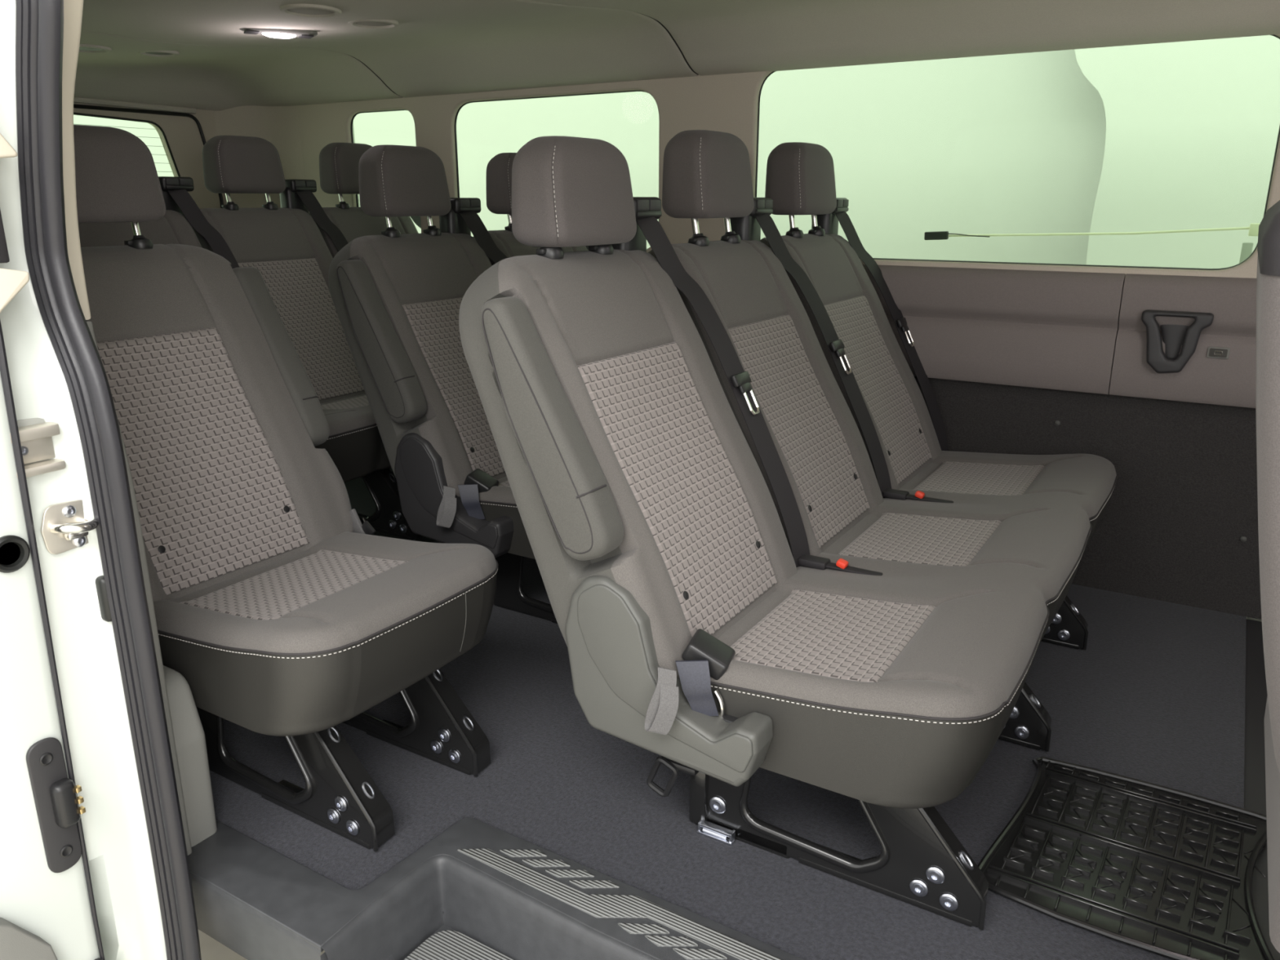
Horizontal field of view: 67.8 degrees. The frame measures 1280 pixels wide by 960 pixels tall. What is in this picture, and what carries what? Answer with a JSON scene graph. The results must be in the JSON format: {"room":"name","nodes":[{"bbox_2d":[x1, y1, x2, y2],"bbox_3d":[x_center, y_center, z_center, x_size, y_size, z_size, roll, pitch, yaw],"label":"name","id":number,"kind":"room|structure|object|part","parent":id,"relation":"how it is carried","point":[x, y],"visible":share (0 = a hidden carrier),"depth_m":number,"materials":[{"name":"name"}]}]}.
{"room":"vehicle interior","nodes":[
{"label":"vehicle interior","id":0,"kind":"room"},
{"bbox_2d":[62,0,191,855],"bbox_3d":[-1.492,-0.189,1.703,2.130,1.320,0.050,10,19,30],"label":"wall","id":1,"kind":"structure","parent":0,"point":[73,9],"depth_m":1.18,"materials":[{"name":"beige"}]},
{"bbox_2d":[9,417,66,478],"bbox_3d":[-0.715,-0.035,1.130,0.023,0.074,0.076,10,19,30],"label":"guide","id":2,"kind":"object","parent":1,"relation":"attached to","point":[35,433],"visible":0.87,"depth_m":1.13,"materials":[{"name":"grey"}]},
{"bbox_2d":[40,499,98,554],"bbox_3d":[-0.685,0.058,1.161,0.036,0.062,0.068,10,19,30],"label":"door striker","id":3,"kind":"object","parent":1,"relation":"in","point":[64,526],"depth_m":1.16,"materials":[{"name":"silver metal"}]},
{"bbox_2d":[0,0,166,959],"bbox_3d":[-0.742,0.106,1.198,0.313,1.600,0.129,10,19,30],"label":"trim","id":4,"kind":"structure","parent":1,"relation":"attached to","point":[114,827],"depth_m":1.20,"materials":[{"name":"white paint"}]},
{"bbox_2d":[95,575,111,622],"bbox_3d":[-0.678,0.150,1.218,0.020,0.062,0.024,10,19,30],"label":"bumper cover","id":5,"kind":"object","parent":1,"relation":"attached to","point":[100,580],"visible":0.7,"depth_m":1.21,"materials":[{"name":"black"}]},
{"bbox_2d":[15,0,201,959],"bbox_3d":[-0.637,0.071,1.181,0.175,1.482,0.035,10,19,30],"label":"seal","id":6,"kind":"object","parent":1,"relation":"attached to","point":[39,24],"visible":1,"depth_m":1.15,"materials":[{"name":"grey rubber"}]},
{"bbox_2d":[163,665,217,847],"bbox_3d":[-1.516,0.261,1.912,2.012,0.300,0.060,10,19,30],"label":"trim","id":7,"kind":"structure","parent":1,"relation":"attached to","point":[188,729],"depth_m":1.41,"materials":[{"name":"grey plastic"}]},
{"bbox_2d":[73,102,224,208],"bbox_3d":[-1.930,-0.595,2.960,0.040,1.450,1.900,10,19,30],"label":"window frame","id":8,"kind":"structure","parent":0,"point":[183,135],"depth_m":3.34,"materials":[{"name":"grey plastic"}]},
{"bbox_2d":[73,112,180,177],"bbox_3d":[-1.743,-0.906,3.177,0.032,0.593,0.549,10,19,30],"label":"window","id":9,"kind":"structure","parent":8,"relation":"in","point":[74,113],"depth_m":3.20,"materials":[{"name":"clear glass"}]},
{"bbox_2d":[73,97,196,114],"bbox_3d":[-1.904,-1.135,2.796,0.020,0.024,1.320,10,19,30],"label":"trim","id":10,"kind":"structure","parent":8,"relation":"attached to","point":[80,100],"depth_m":3.15,"materials":[{"name":"plastic"}]},
{"bbox_2d":[73,103,223,208],"bbox_3d":[-1.904,-0.582,2.962,0.012,1.133,1.457,10,19,30],"label":"trim","id":11,"kind":"structure","parent":8,"relation":"attached to","point":[77,106],"depth_m":3.20,"materials":[{"name":"black"}]},
{"bbox_2d":[74,0,1279,111],"bbox_3d":[0.010,-0.853,1.610,4.555,0.138,1.852,10,19,30],"label":"ceiling","id":12,"kind":"structure","parent":0,"point":[436,47],"depth_m":2.33,"materials":[{"name":"fabric"}]},
{"bbox_2d":[79,44,111,53],"bbox_3d":[-1.453,-1.131,2.496,0.124,0.008,0.124,10,19,30],"label":"ceiling speaker","id":13,"kind":"object","parent":12,"relation":"attached to","point":[82,47],"visible":0.66,"depth_m":2.50,"materials":[{"name":"plastic"}]},
{"bbox_2d":[79,46,102,50],"bbox_3d":[-1.453,-1.130,2.496,0.098,0.003,0.098,10,19,30],"label":"grille","id":14,"kind":"object","parent":13,"relation":"attached to","point":[81,48],"depth_m":2.49,"materials":[{"name":"grey plastic"}]},
{"bbox_2d":[138,50,179,56],"bbox_3d":[-1.334,-1.184,2.643,0.104,0.008,0.104,10,19,30],"label":"ceiling speaker","id":15,"kind":"object","parent":12,"relation":"attached to","point":[153,53],"visible":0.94,"depth_m":2.64,"materials":[{"name":"plastic"}]},
{"bbox_2d":[144,52,173,54],"bbox_3d":[-1.334,-1.183,2.643,0.082,0.003,0.082,10,19,30],"label":"grille","id":16,"kind":"object","parent":15,"relation":"attached to","point":[145,53],"depth_m":2.64,"materials":[{"name":"grey plastic"}]},
{"bbox_2d":[239,27,317,39],"bbox_3d":[-0.859,-1.063,2.270,0.180,0.019,0.065,-9,19,-29],"label":"recessed light","id":17,"kind":"object","parent":12,"relation":"in","point":[271,33],"visible":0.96,"depth_m":2.25,"materials":[{"name":"grey plastic"}]},
{"bbox_2d":[244,29,259,34],"bbox_3d":[-0.913,-1.052,2.240,0.030,0.004,0.040,-9,19,-29],"label":"switch plate","id":18,"kind":"object","parent":17,"relation":"attached to","point":[246,31],"depth_m":2.23,"materials":[{"name":"grey plastic"}]},
{"bbox_2d":[297,34,314,39],"bbox_3d":[-0.806,-1.070,2.300,0.030,0.004,0.040,-9,19,-29],"label":"switch plate","id":19,"kind":"object","parent":17,"relation":"attached to","point":[300,36],"depth_m":2.29,"materials":[{"name":"grey plastic"}]},
{"bbox_2d":[279,4,342,17],"bbox_3d":[-0.691,-0.985,2.001,0.124,0.008,0.124,10,19,30],"label":"ceiling speaker","id":20,"kind":"object","parent":12,"relation":"attached to","point":[299,10],"visible":1,"depth_m":1.99,"materials":[{"name":"plastic"}]},
{"bbox_2d":[287,8,333,14],"bbox_3d":[-0.691,-0.985,2.001,0.098,0.003,0.098,10,19,30],"label":"grille","id":21,"kind":"object","parent":20,"relation":"attached to","point":[290,11],"depth_m":2.00,"materials":[{"name":"grey plastic"}]},
{"bbox_2d":[348,19,398,28],"bbox_3d":[-0.611,-1.046,2.183,0.112,0.008,0.112,10,19,30],"label":"ceiling speaker","id":22,"kind":"object","parent":12,"relation":"attached to","point":[370,24],"visible":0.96,"depth_m":2.18,"materials":[{"name":"plastic"}]},
{"bbox_2d":[355,21,391,26],"bbox_3d":[-0.611,-1.046,2.183,0.088,0.003,0.088,10,19,30],"label":"grille","id":23,"kind":"object","parent":22,"relation":"attached to","point":[357,23],"depth_m":2.18,"materials":[{"name":"grey plastic"}]},
{"bbox_2d":[209,467,1246,959],"bbox_3d":[-0.470,0.296,2.359,3.355,0.020,1.780,10,19,30],"label":"floor","id":24,"kind":"structure","parent":0,"point":[1157,691],"depth_m":1.59,"materials":[{"name":"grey carpet"}]},
{"bbox_2d":[78,135,422,539],"bbox_3d":[-0.961,-0.391,2.584,0.790,1.059,1.728,10,19,30],"label":"seat","id":25,"kind":"object","parent":24,"relation":"on","point":[293,249],"visible":0.26,"depth_m":2.75,"materials":[{"name":"fabric"}]},
{"bbox_3d":[-1.256,-0.384,2.482,0.388,0.617,0.398,10,19,30],"label":"backrest","id":26,"kind":"part","parent":25,"relation":"part of","materials":[{"name":"grey fabric"}]},
{"bbox_3d":[-1.183,-0.804,2.746,0.030,0.104,0.012,10,19,30],"label":"post","id":27,"kind":"part","parent":25,"relation":"part of","materials":[{"name":"silver metal"}]},
{"bbox_3d":[-1.112,-0.837,2.857,0.030,0.104,0.012,10,19,30],"label":"post","id":28,"kind":"part","parent":25,"relation":"part of","materials":[{"name":"silver metal"}]},
{"bbox_3d":[-1.034,-0.485,2.828,0.388,0.617,0.398,10,19,30],"label":"backrest","id":29,"kind":"part","parent":25,"relation":"part of","materials":[{"name":"grey fabric"}]},
{"bbox_3d":[-0.966,-0.904,3.085,0.030,0.104,0.012,10,19,30],"label":"post","id":30,"kind":"part","parent":25,"relation":"part of","materials":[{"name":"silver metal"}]},
{"bbox_2d":[314,394,391,482],"bbox_3d":[-0.865,-0.117,2.515,0.473,0.169,1.580,10,19,30],"label":"seat cushion","id":31,"kind":"object","parent":25,"relation":"on","point":[354,443],"depth_m":2.38,"materials":[{"name":"fabric"}]},
{"bbox_3d":[-0.817,-0.585,3.167,0.388,0.617,0.398,10,19,30],"label":"backrest","id":32,"kind":"part","parent":25,"relation":"part of","materials":[{"name":"grey fabric"}]},
{"bbox_3d":[-0.784,0.028,2.670,0.452,0.206,0.053,10,19,30],"label":"leg frame","id":33,"kind":"part","parent":25,"relation":"part of","materials":[{"name":"black paint"}]},
{"bbox_2d":[73,124,497,851],"bbox_3d":[-0.654,-0.043,1.596,0.812,1.059,0.505,12,20,35],"label":"seat","id":34,"kind":"object","parent":24,"relation":"on","point":[281,612],"visible":0.82,"depth_m":1.60,"materials":[{"name":"fabric"}]},
{"bbox_3d":[-0.904,-0.443,1.714,0.030,0.104,0.012,10,19,30],"label":"post","id":35,"kind":"part","parent":34,"relation":"part of","materials":[{"name":"silver metal"}]},
{"bbox_3d":[-0.815,-0.097,1.702,0.388,0.617,0.474,10,19,30],"label":"backrest","id":36,"kind":"part","parent":34,"relation":"part of","materials":[{"name":"grey fabric"}]},
{"bbox_3d":[-0.703,-0.236,1.855,0.201,0.344,0.060,10,19,30],"label":"armrest","id":37,"kind":"part","parent":34,"relation":"part of","materials":[{"name":"grey fabric"}]},
{"bbox_3d":[-0.577,0.422,1.526,0.452,0.206,0.053,10,19,30],"label":"leg frame","id":38,"kind":"part","parent":34,"relation":"part of","materials":[{"name":"black paint"}]},
{"bbox_2d":[153,531,497,736],"bbox_3d":[-0.522,0.214,1.582,0.473,0.169,0.445,10,19,30],"label":"seat cushion","id":39,"kind":"object","parent":34,"relation":"on","point":[277,633],"depth_m":1.44,"materials":[{"name":"fabric"}]},
{"bbox_3d":[-0.459,0.368,1.711,0.452,0.206,0.053,10,19,30],"label":"leg frame","id":40,"kind":"part","parent":34,"relation":"part of","materials":[{"name":"black paint"}]},
{"bbox_2d":[328,144,588,623],"bbox_3d":[-0.155,-0.272,2.373,0.790,1.059,1.007,10,19,30],"label":"seat","id":41,"kind":"object","parent":24,"relation":"on","point":[397,298],"visible":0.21,"depth_m":2.14,"materials":[{"name":"fabric"}]},
{"bbox_3d":[-0.561,-0.301,2.077,0.201,0.344,0.060,10,19,30],"label":"armrest","id":42,"kind":"part","parent":41,"relation":"part of","materials":[{"name":"grey fabric"}]},
{"bbox_3d":[-0.582,-0.591,2.215,0.030,0.104,0.012,10,19,30],"label":"post","id":43,"kind":"part","parent":41,"relation":"part of","materials":[{"name":"silver metal"}]},
{"bbox_3d":[-0.444,-0.267,2.281,0.388,0.617,0.460,10,19,30],"label":"backrest","id":44,"kind":"part","parent":41,"relation":"part of","materials":[{"name":"grey fabric"}]},
{"bbox_3d":[-0.511,-0.623,2.326,0.030,0.104,0.012,10,19,30],"label":"post","id":45,"kind":"part","parent":41,"relation":"part of","materials":[{"name":"silver metal"}]},
{"bbox_2d":[478,475,535,559],"bbox_3d":[-0.011,-0.020,2.379,0.473,0.169,0.875,10,19,30],"label":"seat cushion","id":46,"kind":"object","parent":41,"relation":"on","point":[496,500],"depth_m":2.06,"materials":[{"name":"fabric"}]},
{"bbox_3d":[-0.349,-0.698,2.579,0.030,0.104,0.012,10,19,30],"label":"post","id":47,"kind":"part","parent":41,"relation":"part of","materials":[{"name":"silver metal"}]},
{"bbox_3d":[-0.163,0.232,2.172,0.452,0.206,0.053,10,19,30],"label":"leg frame","id":48,"kind":"part","parent":41,"relation":"part of","materials":[{"name":"black paint"}]},
{"bbox_3d":[-0.200,-0.379,2.661,0.388,0.617,0.422,10,19,30],"label":"backrest","id":49,"kind":"part","parent":41,"relation":"part of","materials":[{"name":"grey fabric"}]},
{"bbox_2d":[187,817,804,959],"bbox_3d":[-0.078,0.681,1.206,1.345,0.123,0.362,10,19,30],"label":"step","id":50,"kind":"structure","parent":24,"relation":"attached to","point":[477,890],"depth_m":1.35,"materials":[{"name":"plastic"}]},
{"bbox_2d":[458,129,1117,929],"bbox_3d":[0.416,-0.096,1.781,0.791,1.069,1.495,10,19,30],"label":"seat","id":51,"kind":"object","parent":24,"relation":"on","point":[755,538],"visible":1,"depth_m":1.44,"materials":[{"name":"fabric"}]},
{"bbox_3d":[-0.117,-0.068,1.286,0.201,0.344,0.060,10,19,30],"label":"armrest","id":52,"kind":"part","parent":51,"relation":"part of","materials":[{"name":"grey fabric"}]},
{"bbox_3d":[0.001,-0.035,1.492,0.388,0.617,0.464,10,19,30],"label":"backrest","id":53,"kind":"part","parent":51,"relation":"part of","materials":[{"name":"grey fabric"}]},
{"bbox_3d":[0.053,0.449,1.448,0.083,0.068,0.035,10,19,30],"label":"release handle","id":54,"kind":"part","parent":51,"relation":"part of","materials":[{"name":"black plastic"}]},
{"bbox_3d":[0.106,-0.472,1.806,0.031,0.108,0.012,10,19,30],"label":"post","id":55,"kind":"part","parent":51,"relation":"part of","materials":[{"name":"silver metal"}]},
{"bbox_3d":[0.178,-0.505,1.917,0.031,0.108,0.012,10,19,30],"label":"post","id":56,"kind":"part","parent":51,"relation":"part of","materials":[{"name":"silver metal"}]},
{"bbox_3d":[0.193,-0.135,1.651,0.024,0.043,0.032,10,19,30],"label":"latch plate","id":57,"kind":"part","parent":51,"relation":"part of","materials":[{"name":"silver metal"}]},
{"bbox_3d":[0.255,-0.152,1.888,0.388,0.617,0.430,10,19,30],"label":"backrest","id":58,"kind":"part","parent":51,"relation":"part of","materials":[{"name":"grey fabric"}]},
{"bbox_3d":[0.350,-0.584,2.186,0.031,0.108,0.012,10,19,30],"label":"post","id":59,"kind":"part","parent":51,"relation":"part of","materials":[{"name":"silver metal"}]},
{"bbox_3d":[0.421,-0.617,2.297,0.031,0.108,0.012,10,19,30],"label":"post","id":60,"kind":"part","parent":51,"relation":"part of","materials":[{"name":"silver metal"}]},
{"bbox_3d":[0.438,-0.248,2.034,0.024,0.043,0.032,10,19,30],"label":"latch plate","id":61,"kind":"part","parent":51,"relation":"part of","materials":[{"name":"silver metal"}]},
{"bbox_3d":[0.276,0.467,1.373,0.452,0.206,0.053,10,19,30],"label":"leg frame","id":62,"kind":"part","parent":51,"relation":"part of","materials":[{"name":"black paint"}]},
{"bbox_3d":[0.499,-0.263,2.268,0.388,0.617,0.430,10,19,30],"label":"backrest","id":63,"kind":"part","parent":51,"relation":"part of","materials":[{"name":"grey fabric"}]},
{"bbox_3d":[0.682,-0.360,2.414,0.024,0.043,0.032,10,19,30],"label":"latch plate","id":64,"kind":"part","parent":51,"relation":"part of","materials":[{"name":"silver metal"}]},
{"bbox_2d":[710,450,1116,808],"bbox_3d":[0.565,0.152,1.794,0.473,0.169,1.360,10,19,30],"label":"seat cushion","id":65,"kind":"object","parent":51,"relation":"on","point":[887,645],"depth_m":1.41,"materials":[{"name":"fabric"}]},
{"bbox_3d":[0.539,0.346,1.784,0.452,0.206,0.053,10,19,30],"label":"leg frame","id":66,"kind":"part","parent":51,"relation":"part of","materials":[{"name":"black paint"}]},
{"bbox_3d":[0.783,0.234,2.164,0.452,0.206,0.053,10,19,30],"label":"leg frame","id":67,"kind":"part","parent":51,"relation":"part of","materials":[{"name":"black paint"}]},
{"bbox_2d":[977,756,1274,959],"bbox_3d":[0.734,0.554,1.420,0.383,0.012,0.413,10,19,30],"label":"floor mat","id":68,"kind":"object","parent":24,"relation":"on","point":[1166,872],"visible":0.99,"depth_m":1.39,"materials":[{"name":"rubber"}]},
{"bbox_2d":[1255,200,1279,953],"bbox_3d":[0.796,0.270,0.732,0.680,0.948,0.460,10,19,30],"label":"seat","id":69,"kind":"object","parent":24,"relation":"on","point":[1268,280],"visible":1,"depth_m":0.65,"materials":[{"name":"grey"}]},
{"bbox_2d":[297,33,1279,619],"bbox_3d":[0.512,-0.461,2.592,4.570,1.300,0.105,10,19,30],"label":"wall","id":70,"kind":"structure","parent":0,"point":[1184,497],"depth_m":2.32,"materials":[{"name":"grey plastic"}]},
{"bbox_2d":[213,105,304,208],"bbox_3d":[-1.356,-0.780,3.571,0.341,1.360,0.059,1,16,4],"label":"trim","id":71,"kind":"structure","parent":70,"relation":"attached to","point":[279,126],"depth_m":3.44,"materials":[{"name":"grey plastic"}]},
{"bbox_2d":[350,109,406,207],"bbox_3d":[-0.864,-1.034,3.270,0.375,0.494,0.014,10,19,30],"label":"window","id":72,"kind":"structure","parent":70,"relation":"in","point":[353,117],"depth_m":3.29,"materials":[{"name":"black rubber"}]},
{"bbox_2d":[454,90,647,197],"bbox_3d":[-0.266,-0.935,2.916,0.830,0.504,0.014,10,19,30],"label":"window","id":73,"kind":"structure","parent":70,"relation":"in","point":[460,108],"depth_m":2.98,"materials":[{"name":"green glass"}]},
{"bbox_2d":[1054,420,1060,426],"bbox_3d":[1.022,-0.139,2.335,0.013,0.013,0.004,10,19,30],"label":"clip","id":74,"kind":"object","parent":70,"relation":"attached to","point":[1057,423],"visible":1,"depth_m":2.33,"materials":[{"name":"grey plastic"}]},
{"bbox_2d":[862,264,1256,408],"bbox_3d":[0.494,-0.444,2.566,4.570,0.282,0.076,10,19,30],"label":"trim","id":75,"kind":"structure","parent":70,"relation":"attached to","point":[1077,331],"depth_m":2.23,"materials":[{"name":"grey plastic"}]},
{"bbox_2d":[1141,309,1213,373],"bbox_3d":[1.181,-0.304,2.113,0.139,0.137,0.031,10,19,30],"label":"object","id":76,"kind":"object","parent":70,"relation":"attached to","point":[1174,336],"visible":1,"depth_m":2.11,"materials":[{"name":"grey plastic"}]},
{"bbox_2d":[1206,346,1230,359],"bbox_3d":[1.262,-0.278,2.080,0.042,0.024,0.009,10,19,30],"label":"socket","id":77,"kind":"object","parent":70,"relation":"attached to","point":[1212,352],"visible":1,"depth_m":2.08,"materials":[{"name":"grey plastic"}]},
{"bbox_2d":[1240,536,1246,542],"bbox_3d":[1.387,0.136,2.190,0.013,0.013,0.004,10,19,30],"label":"clip","id":78,"kind":"object","parent":70,"relation":"attached to","point":[1243,539],"visible":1,"depth_m":2.19,"materials":[{"name":"grey plastic"}]},
{"bbox_2d":[1244,618,1279,959],"bbox_3d":[0.026,0.391,2.179,4.570,0.080,1.620,10,19,30],"label":"trim","id":79,"kind":"structure","parent":70,"relation":"attached to","point":[1255,695],"depth_m":1.71,"materials":[{"name":"grey plastic"}]},
{"bbox_2d":[352,121,1262,622],"bbox_3d":[0.553,-0.363,2.690,4.570,1.558,0.006,10,19,30],"label":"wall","id":80,"kind":"structure","parent":0,"point":[1248,618],"depth_m":3.44,"materials":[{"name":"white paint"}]},
{"label":"outside","id":81,"kind":"structure","parent":0,"visible":0},
{"bbox_2d":[73,48,1106,264],"bbox_3d":[-0.145,-1.895,5.165,14.000,4.000,0.050,10,19,30],"label":"windows","id":82,"kind":"structure","parent":81,"point":[1008,143],"depth_m":4.37,"materials":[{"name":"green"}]},
{"bbox_2d":[755,35,1279,270],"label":"window","id":83,"kind":"structure","parent":81,"point":[1193,126],"depth_m":3.41,"materials":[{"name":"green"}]},
{"bbox_3d":[-1.615,-0.025,1.643,2.030,1.600,0.006,10,19,30],"label":"wall","id":84,"kind":"structure","parent":0,"visible":0},
{"bbox_2d":[0,133,104,959],"bbox_3d":[-1.261,0.047,1.399,1.260,1.600,0.222,10,19,30],"label":"door","id":85,"kind":"structure","parent":84,"relation":"in","point":[48,911],"depth_m":1.16,"materials":[{"name":"white paint"}]},
{"bbox_3d":[-0.735,0.409,1.197,0.006,0.187,0.041,10,19,30],"label":"contact plate","id":86,"kind":"part","parent":85,"relation":"part of","materials":[{"name":"grey plastic"}]},
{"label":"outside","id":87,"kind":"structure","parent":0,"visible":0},
{"bbox_2d":[198,929,324,959],"bbox_3d":[0.000,1.535,0.452,16.000,0.040,16.000,10,19,30],"label":"ground","id":88,"kind":"structure","parent":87,"point":[211,948],"depth_m":2.09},
{"bbox_2d":[924,222,1260,263],"bbox_3d":[1.415,-0.027,3.001,1.153,1.517,0.400,10,19,30],"label":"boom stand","id":89,"kind":"object","parent":88,"relation":"on","point":[1246,247],"visible":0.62,"depth_m":2.79,"materials":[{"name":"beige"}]}
]}

